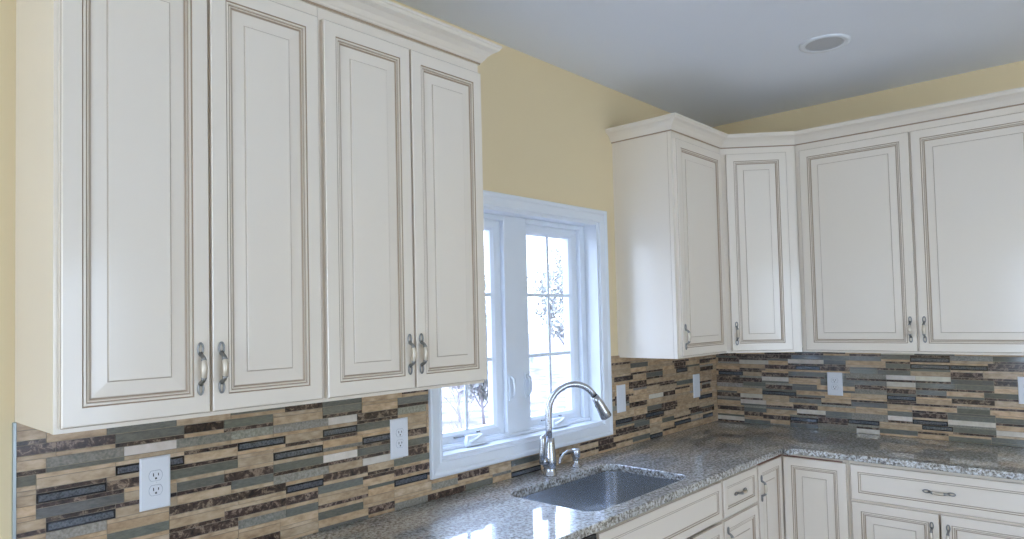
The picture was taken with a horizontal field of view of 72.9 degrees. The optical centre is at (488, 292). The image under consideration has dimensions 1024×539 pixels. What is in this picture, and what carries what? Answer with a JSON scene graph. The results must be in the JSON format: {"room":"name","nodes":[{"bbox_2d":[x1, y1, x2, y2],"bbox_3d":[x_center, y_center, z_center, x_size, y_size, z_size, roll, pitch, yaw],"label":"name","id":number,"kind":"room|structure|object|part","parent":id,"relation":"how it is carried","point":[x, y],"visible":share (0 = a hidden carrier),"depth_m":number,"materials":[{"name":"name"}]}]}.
{"room":"kitchen","nodes":[
{"label":"kitchen","id":0,"kind":"room"},
{"bbox_2d":[0,0,710,538],"bbox_3d":[-1.292,0.292,1.626,0.190,2.785,8.100,-3,-3,43],"label":"wall","id":1,"kind":"structure","parent":0,"point":[544,124],"depth_m":3.09,"materials":[{"name":"beige paint"}]},
{"bbox_2d":[12,422,15,538],"bbox_3d":[-1.126,0.539,1.642,0.011,0.456,0.006,-3,-3,43],"label":"trim","id":2,"kind":"structure","parent":1,"relation":"attached to","point":[13,423],"depth_m":1.64,"materials":[{"name":"grey"}]},
{"bbox_2d":[15,0,322,434],"bbox_3d":[-0.792,-0.253,1.791,0.360,1.120,0.652,-3,-3,43],"label":"upper cabinet","id":3,"kind":"object","parent":1,"relation":"attached to","point":[168,239],"visible":1,"depth_m":1.63,"materials":[{"name":"beige paint"}]},
{"bbox_3d":[-0.797,-0.245,1.579,0.019,1.067,0.320,-3,-3,43],"label":"door","id":4,"kind":"part","parent":3,"relation":"part of","materials":[{"name":"beige paint"}]},
{"bbox_3d":[-0.679,0.183,1.645,0.032,0.126,0.018,-3,-3,43],"label":"handle","id":5,"kind":"part","parent":3,"relation":"part of","materials":[{"name":"grey metal"}]},
{"bbox_3d":[-0.643,0.184,1.683,0.032,0.126,0.018,-3,-3,43],"label":"handle","id":6,"kind":"part","parent":3,"relation":"part of","materials":[{"name":"grey metal"}]},
{"bbox_3d":[-0.578,-0.241,1.813,0.019,1.067,0.311,-3,-3,43],"label":"door","id":7,"kind":"part","parent":3,"relation":"part of","materials":[{"name":"beige paint"}]},
{"bbox_2d":[300,0,501,65],"bbox_3d":[-0.576,-0.835,2.046,0.372,0.066,1.433,-3,-3,43],"label":"crown molding","id":8,"kind":"structure","parent":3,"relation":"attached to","point":[388,16],"depth_m":2.18,"materials":[{"name":"beige paint"}]},
{"bbox_2d":[16,354,717,538],"bbox_3d":[0.161,0.554,3.017,0.009,0.471,3.758,-3,-3,43],"label":"tile backsplash","id":9,"kind":"structure","parent":1,"relation":"attached to","point":[289,472],"depth_m":2.14,"materials":[{"name":"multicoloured tile"}]},
{"bbox_2d":[139,454,169,511],"bbox_3d":[-0.901,0.515,1.873,0.008,0.140,0.080,-3,-3,43],"label":"wall outlet","id":10,"kind":"object","parent":9,"relation":"attached to","point":[154,472],"visible":1,"depth_m":1.87,"materials":[{"name":"white plastic"}]},
{"bbox_2d":[149,469,162,481],"bbox_3d":[-0.899,0.496,1.871,0.002,0.029,0.037,-3,-3,43],"label":"receptacle","id":11,"kind":"object","parent":10,"relation":"attached to","point":[155,475],"depth_m":1.87,"materials":[{"name":"white plastic"}]},
{"bbox_2d":[149,484,162,495],"bbox_3d":[-0.898,0.535,1.870,0.002,0.029,0.037,-3,-3,43],"label":"receptacle","id":12,"kind":"object","parent":10,"relation":"attached to","point":[154,489],"depth_m":1.87,"materials":[{"name":"white plastic"}]},
{"bbox_2d":[390,417,407,458],"bbox_3d":[-0.320,0.526,2.493,0.008,0.140,0.080,-3,-3,43],"label":"wall outlet","id":13,"kind":"object","parent":9,"relation":"attached to","point":[398,427],"visible":1,"depth_m":2.49,"materials":[{"name":"white plastic"}]},
{"bbox_2d":[396,428,403,436],"bbox_3d":[-0.318,0.506,2.491,0.002,0.029,0.037,-3,-3,43],"label":"receptacle","id":14,"kind":"object","parent":13,"relation":"attached to","point":[399,431],"depth_m":2.49,"materials":[{"name":"white plastic"}]},
{"bbox_2d":[396,439,403,447],"bbox_3d":[-0.317,0.545,2.490,0.002,0.029,0.037,-3,-3,43],"label":"receptacle","id":15,"kind":"object","parent":13,"relation":"attached to","point":[399,442],"depth_m":2.49,"materials":[{"name":"white plastic"}]},
{"bbox_2d":[616,384,625,412],"bbox_3d":[0.686,0.548,3.567,0.008,0.140,0.080,-3,-3,43],"label":"wall switch","id":16,"kind":"object","parent":9,"relation":"attached to","point":[620,389],"visible":1,"depth_m":3.56,"materials":[{"name":"white plastic"}]},
{"bbox_2d":[693,374,699,397],"bbox_3d":[1.258,0.565,4.177,0.008,0.140,0.080,-3,-3,43],"label":"wall switch","id":17,"kind":"object","parent":9,"relation":"attached to","point":[696,377],"visible":1,"depth_m":4.17,"materials":[{"name":"white plastic"}]},
{"bbox_2d":[317,7,486,401],"bbox_3d":[-0.345,-0.245,2.268,0.360,1.120,0.654,-3,-3,43],"label":"upper cabinet","id":18,"kind":"object","parent":1,"relation":"attached to","point":[403,308],"visible":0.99,"depth_m":2.12,"materials":[{"name":"beige paint"}]},
{"bbox_3d":[-0.352,-0.237,2.054,0.019,1.067,0.318,-3,-3,43],"label":"door","id":19,"kind":"part","parent":18,"relation":"part of","materials":[{"name":"beige paint"}]},
{"bbox_3d":[-0.233,0.191,2.122,0.032,0.126,0.018,-3,-3,43],"label":"handle","id":20,"kind":"part","parent":18,"relation":"part of","materials":[{"name":"grey metal"}]},
{"bbox_3d":[-0.200,0.191,2.156,0.032,0.126,0.018,-3,-3,43],"label":"handle","id":21,"kind":"part","parent":18,"relation":"part of","materials":[{"name":"grey metal"}]},
{"bbox_3d":[-0.131,-0.233,2.291,0.019,1.067,0.321,-3,-3,43],"label":"door","id":22,"kind":"part","parent":18,"relation":"part of","materials":[{"name":"beige paint"}]},
{"bbox_2d":[428,190,612,479],"bbox_3d":[0.121,0.150,3.128,0.214,1.129,1.228,-3,-3,43],"label":"window","id":23,"kind":"structure","parent":1,"relation":"in","point":[511,432],"depth_m":3.15,"materials":[{"name":"white paint"}]},
{"bbox_3d":[-0.101,0.151,2.940,0.046,0.950,0.420,-3,-3,43],"label":"sash","id":24,"kind":"part","parent":23,"relation":"part of","materials":[{"name":"white plastic"}]},
{"bbox_2d":[464,293,491,428],"bbox_3d":[-0.101,0.151,2.940,0.008,0.856,0.326,-3,-3,43],"label":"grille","id":25,"kind":"object","parent":23,"relation":"attached to","point":[488,295],"depth_m":3.06,"materials":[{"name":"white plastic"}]},
{"bbox_3d":[0.109,0.422,3.059,0.032,0.120,0.022,-3,-3,43],"label":"lock lever","id":26,"kind":"part","parent":23,"relation":"part of","materials":[{"name":"white plastic"}]},
{"bbox_3d":[0.092,0.151,3.155,0.125,0.981,1.080,-3,-3,43],"label":"frame","id":27,"kind":"part","parent":23,"relation":"part of","materials":[{"name":"white plastic"}]},
{"bbox_3d":[0.183,0.423,3.139,0.032,0.120,0.022,-3,-3,43],"label":"lock lever","id":28,"kind":"part","parent":23,"relation":"part of","materials":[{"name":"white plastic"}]},
{"bbox_2d":[528,237,569,412],"bbox_3d":[0.294,0.158,3.362,0.008,0.856,0.326,-3,-3,43],"label":"grille","id":29,"kind":"object","parent":23,"relation":"attached to","point":[566,240],"depth_m":3.46,"materials":[{"name":"white plastic"}]},
{"bbox_3d":[0.294,0.158,3.362,0.046,0.950,0.420,-3,-3,43],"label":"sash","id":30,"kind":"part","parent":23,"relation":"part of","materials":[{"name":"white plastic"}]},
{"bbox_2d":[612,131,726,358],"bbox_3d":[0.987,-0.227,3.672,0.386,1.121,0.549,-3,-3,43],"label":"upper cabinet","id":31,"kind":"object","parent":1,"relation":"attached to","point":[667,186],"visible":1,"depth_m":3.50,"materials":[{"name":"beige paint"}]},
{"bbox_3d":[0.973,0.218,3.370,0.032,0.126,0.018,-3,-3,43],"label":"handle","id":32,"kind":"part","parent":31,"relation":"part of","materials":[{"name":"grey metal"}]},
{"bbox_3d":[1.085,-0.232,3.579,0.018,1.121,0.549,-3,-3,43],"label":"frame","id":33,"kind":"part","parent":31,"relation":"part of","materials":[{"name":"beige paint"}]},
{"bbox_3d":[1.097,-0.218,3.563,0.019,1.070,0.497,-3,-3,43],"label":"door","id":34,"kind":"part","parent":31,"relation":"part of","materials":[{"name":"beige paint"}]},
{"bbox_2d":[395,0,1023,126],"bbox_3d":[0.992,-1.290,-0.487,6.540,0.120,8.100,-3,-3,43],"label":"ceiling","id":35,"kind":"structure","parent":0,"point":[712,63],"depth_m":3.05,"materials":[{"name":"white paint"}]},
{"bbox_2d":[799,34,850,52],"bbox_3d":[1.498,-1.105,3.085,0.210,0.007,0.210,-3,-3,43],"label":"recessed light","id":36,"kind":"object","parent":35,"relation":"in","point":[829,42],"visible":1,"depth_m":3.08,"materials":[{"name":"white paint"}]},
{"bbox_2d":[712,60,1023,447],"bbox_3d":[3.756,0.208,2.346,6.200,2.785,0.150,-3,-3,43],"label":"wall","id":37,"kind":"structure","parent":0,"point":[1011,75],"depth_m":3.74,"materials":[{"name":"beige paint"}]},
{"bbox_2d":[720,146,802,352],"bbox_3d":[1.467,-0.225,3.991,0.650,1.121,0.588,-3,-3,43],"label":"upper cabinet","id":38,"kind":"object","parent":37,"relation":"attached to","point":[761,240],"visible":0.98,"depth_m":3.74,"materials":[{"name":"beige paint"}]},
{"bbox_3d":[1.339,0.222,3.720,0.018,0.126,0.032,-1,-2,5],"label":"handle","id":39,"kind":"part","parent":38,"relation":"part of","materials":[{"name":"grey metal"}]},
{"bbox_2d":[605,87,1023,148],"bbox_3d":[1.569,-0.835,3.467,1.935,0.066,0.608,-2,-2,13],"label":"crown molding","id":40,"kind":"structure","parent":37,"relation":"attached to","point":[675,122],"depth_m":3.47,"materials":[{"name":"beige paint"}]},
{"bbox_2d":[716,348,1023,447],"bbox_3d":[2.080,0.541,3.800,1.742,0.471,0.009,-3,-3,43],"label":"tile backsplash","id":41,"kind":"structure","parent":37,"relation":"attached to","point":[946,397],"depth_m":3.74,"materials":[{"name":"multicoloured tile"}]},
{"bbox_2d":[827,372,842,395],"bbox_3d":[1.955,0.518,3.907,0.080,0.130,0.008,-3,-3,43],"label":"wall outlet","id":42,"kind":"object","parent":41,"relation":"attached to","point":[834,379],"visible":1,"depth_m":3.90,"materials":[{"name":"white plastic"}]},
{"bbox_2d":[831,378,837,382],"bbox_3d":[1.952,0.498,3.905,0.037,0.029,0.002,-3,-3,43],"label":"receptacle","id":43,"kind":"object","parent":42,"relation":"attached to","point":[833,380],"depth_m":3.91,"materials":[{"name":"white plastic"}]},
{"bbox_2d":[831,385,837,389],"bbox_3d":[1.953,0.537,3.904,0.037,0.029,0.002,-3,-3,43],"label":"receptacle","id":44,"kind":"object","parent":42,"relation":"attached to","point":[833,387],"depth_m":3.90,"materials":[{"name":"white plastic"}]},
{"bbox_2d":[1017,377,1023,403],"bbox_3d":[2.587,0.472,3.315,0.080,0.130,0.008,-3,-3,43],"label":"wall outlet","id":45,"kind":"object","parent":41,"relation":"attached to","point":[1020,379],"visible":1,"depth_m":3.33,"materials":[{"name":"white plastic"}]},
{"bbox_2d":[795,105,1023,355],"bbox_3d":[2.172,-0.260,3.470,1.090,1.121,0.386,-3,-3,43],"label":"upper cabinet","id":46,"kind":"object","parent":37,"relation":"attached to","point":[911,237],"visible":1,"depth_m":3.34,"materials":[{"name":"beige paint"}]},
{"bbox_3d":[1.875,-0.237,3.537,0.515,1.070,0.019,-3,-3,43],"label":"door","id":47,"kind":"part","parent":46,"relation":"part of","materials":[{"name":"beige paint"}]},
{"bbox_3d":[2.038,0.181,3.346,0.018,0.126,0.032,-3,-3,43],"label":"handle","id":48,"kind":"part","parent":46,"relation":"part of","materials":[{"name":"grey metal"}]},
{"bbox_3d":[2.081,0.179,3.306,0.018,0.126,0.032,-3,-3,43],"label":"handle","id":49,"kind":"part","parent":46,"relation":"part of","materials":[{"name":"grey metal"}]},
{"bbox_3d":[2.261,-0.259,3.176,0.528,1.070,0.019,-3,-3,43],"label":"door","id":50,"kind":"part","parent":46,"relation":"part of","materials":[{"name":"beige paint"}]},
{"bbox_3d":[1.056,1.602,-0.595,6.540,0.100,8.100,-3,-3,43],"label":"floor","id":51,"kind":"structure","parent":0,"visible":0},
{"bbox_2d":[582,533,596,538],"bbox_3d":[-0.029,1.245,2.246,0.628,0.872,0.596,-3,-3,43],"label":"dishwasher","id":52,"kind":"object","parent":51,"relation":"on","point":[593,536],"visible":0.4,"depth_m":2.28,"materials":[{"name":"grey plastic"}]},
{"bbox_2d":[595,481,722,538],"bbox_3d":[0.484,1.250,2.836,0.647,0.883,0.950,-3,-3,43],"label":"base cabinet","id":53,"kind":"object","parent":51,"relation":"on","point":[697,514],"visible":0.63,"depth_m":2.73,"materials":[{"name":"beige paint"}]},
{"bbox_3d":[0.853,1.280,2.812,0.019,0.575,0.464,-3,-3,43],"label":"door","id":54,"kind":"part","parent":53,"relation":"part of","materials":[{"name":"beige paint"}]},
{"bbox_2d":[719,466,758,538],"bbox_3d":[0.939,1.258,3.322,0.647,0.883,0.378,-3,-3,43],"label":"base cabinet","id":55,"kind":"object","parent":51,"relation":"on","point":[739,490],"visible":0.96,"depth_m":3.13,"materials":[{"name":"beige paint"}]},
{"bbox_3d":[1.055,1.085,3.006,0.032,0.126,0.018,-3,-3,43],"label":"handle","id":56,"kind":"part","parent":55,"relation":"part of","materials":[{"name":"grey metal"}]},
{"bbox_3d":[1.147,1.285,3.127,0.019,0.575,0.362,-3,-3,43],"label":"door","id":57,"kind":"part","parent":55,"relation":"part of","materials":[{"name":"beige paint"}]},
{"bbox_3d":[1.152,0.903,3.128,0.032,0.018,0.126,-3,-3,43],"label":"handle","id":58,"kind":"part","parent":55,"relation":"part of","materials":[{"name":"grey metal"}]},
{"bbox_2d":[754,453,851,538],"bbox_3d":[1.485,1.260,3.704,0.923,0.883,0.924,-3,-3,43],"label":"base cabinet","id":59,"kind":"object","parent":51,"relation":"on","point":[800,496],"visible":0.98,"depth_m":3.38,"materials":[{"name":"beige paint"}]},
{"bbox_3d":[1.311,0.935,3.289,0.032,0.126,0.018,-3,-3,43],"label":"handle","id":60,"kind":"part","parent":59,"relation":"part of","materials":[{"name":"grey metal"}]},
{"bbox_3d":[1.382,1.202,3.382,0.019,0.750,0.296,-3,-3,43],"label":"door","id":61,"kind":"part","parent":59,"relation":"part of","materials":[{"name":"beige paint"}]},
{"bbox_3d":[1.608,1.197,3.390,0.296,0.750,0.019,-3,-3,43],"label":"door","id":62,"kind":"part","parent":59,"relation":"part of","materials":[{"name":"beige paint"}]},
{"bbox_2d":[849,461,1023,538],"bbox_3d":[2.184,1.227,3.239,0.730,0.883,0.647,-3,-3,43],"label":"base cabinet","id":63,"kind":"object","parent":51,"relation":"on","point":[888,501],"visible":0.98,"depth_m":3.06,"materials":[{"name":"beige paint"}]},
{"bbox_3d":[1.859,1.270,3.153,0.353,0.575,0.019,-3,-3,43],"label":"door","id":64,"kind":"part","parent":63,"relation":"part of","materials":[{"name":"beige paint"}]},
{"bbox_3d":[1.948,1.077,3.042,0.018,0.126,0.032,-3,-3,43],"label":"handle","id":65,"kind":"part","parent":63,"relation":"part of","materials":[{"name":"grey metal"}]},
{"bbox_3d":[1.970,0.882,3.031,0.126,0.018,0.032,-3,-3,43],"label":"handle","id":66,"kind":"part","parent":63,"relation":"part of","materials":[{"name":"grey metal"}]},
{"bbox_3d":[1.993,1.074,2.999,0.018,0.126,0.032,-3,-3,43],"label":"handle","id":67,"kind":"part","parent":63,"relation":"part of","materials":[{"name":"grey metal"}]},
{"bbox_3d":[2.122,1.256,2.908,0.355,0.575,0.019,-3,-3,43],"label":"door","id":68,"kind":"part","parent":63,"relation":"part of","materials":[{"name":"beige paint"}]},
{"bbox_3d":[-0.563,1.232,1.718,0.647,0.883,0.886,-3,-3,43],"label":"base cabinet","id":69,"kind":"object","parent":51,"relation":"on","visible":0},
{"bbox_2d":[295,421,1023,538],"bbox_3d":[0.778,0.770,2.426,1.700,0.030,3.790,-3,-3,43],"label":"countertop","id":70,"kind":"structure","parent":69,"relation":"on","point":[698,457],"depth_m":3.00,"materials":[{"name":"stone"}]},
{"bbox_2d":[558,448,581,467],"bbox_3d":[0.360,0.747,3.097,0.052,0.084,0.156,-3,-3,43],"label":"soap dispenser","id":71,"kind":"object","parent":70,"relation":"on","point":[575,452],"visible":1,"depth_m":3.12,"materials":[{"name":"silver metal"}]},
{"bbox_2d":[539,381,610,476],"bbox_3d":[0.371,0.587,3.016,0.360,0.398,0.074,0,-2,-20],"label":"kitchen faucet","id":72,"kind":"object","parent":70,"relation":"on","point":[547,454],"visible":1,"depth_m":2.97,"materials":[{"name":"silver metal"}]},
{"bbox_3d":[0.232,0.675,2.946,0.039,0.136,0.057,-3,-3,43],"label":"handle","id":73,"kind":"part","parent":72,"relation":"part of","materials":[{"name":"silver metal"}]},
{"bbox_3d":[0.360,0.512,3.015,0.241,0.248,0.028,-1,-2,-17],"label":"spout","id":74,"kind":"part","parent":72,"relation":"part of","materials":[{"name":"silver metal"}]},
{"bbox_2d":[519,471,677,511],"bbox_3d":[0.461,0.902,2.785,0.451,0.191,0.749,-3,-3,43],"label":"undermount sink","id":75,"kind":"object","parent":70,"relation":"in","point":[602,490],"visible":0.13,"depth_m":3.06,"materials":[{"name":"silver metal"}]},
{"label":"outside","id":76,"kind":"structure","parent":0,"visible":0},
{"bbox_2d":[442,333,565,431],"bbox_3d":[-17.555,4.115,42.691,79.700,0.700,90.000,-3,-3,43],"label":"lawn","id":77,"kind":"structure","parent":76,"point":[538,342],"depth_m":20.06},
{"bbox_2d":[442,385,480,430],"bbox_3d":[-0.455,1.713,10.039,0.595,1.435,0.539,-3,-3,33],"label":"tree","id":78,"kind":"object","parent":77,"relation":"on","point":[458,413],"visible":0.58,"depth_m":10.00,"materials":[{"name":"grey plant"}]},
{"bbox_2d":[451,300,535,423],"bbox_3d":[-0.299,1.329,13.498,1.953,2.453,1.830,0,-2,-26],"label":"tree","id":79,"kind":"object","parent":77,"relation":"on","point":[483,395],"visible":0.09,"depth_m":13.31,"materials":[{"name":"grey plant"}]},
{"bbox_2d":[484,240,528,318],"bbox_3d":[0.127,0.267,32.676,3.303,5.974,3.306,-1,-2,-6],"label":"tree","id":80,"kind":"object","parent":77,"relation":"on","point":[526,240],"visible":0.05,"depth_m":32.42,"materials":[{"name":"grey plant"}]},
{"bbox_2d":[527,249,564,345],"bbox_3d":[3.366,0.281,27.192,4.651,5.421,3.442,0,-2,-21],"label":"tree","id":81,"kind":"object","parent":77,"relation":"on","point":[541,289],"visible":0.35,"depth_m":26.43,"materials":[{"name":"grey plant"}]},
{"bbox_2d":[548,243,562,298],"bbox_3d":[4.167,-0.122,35.740,3.347,6.824,3.406,-3,-3,43],"label":"tree","id":82,"kind":"object","parent":77,"relation":"on","point":[556,250],"visible":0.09,"depth_m":35.84,"materials":[{"name":"grey plant"}]}
]}

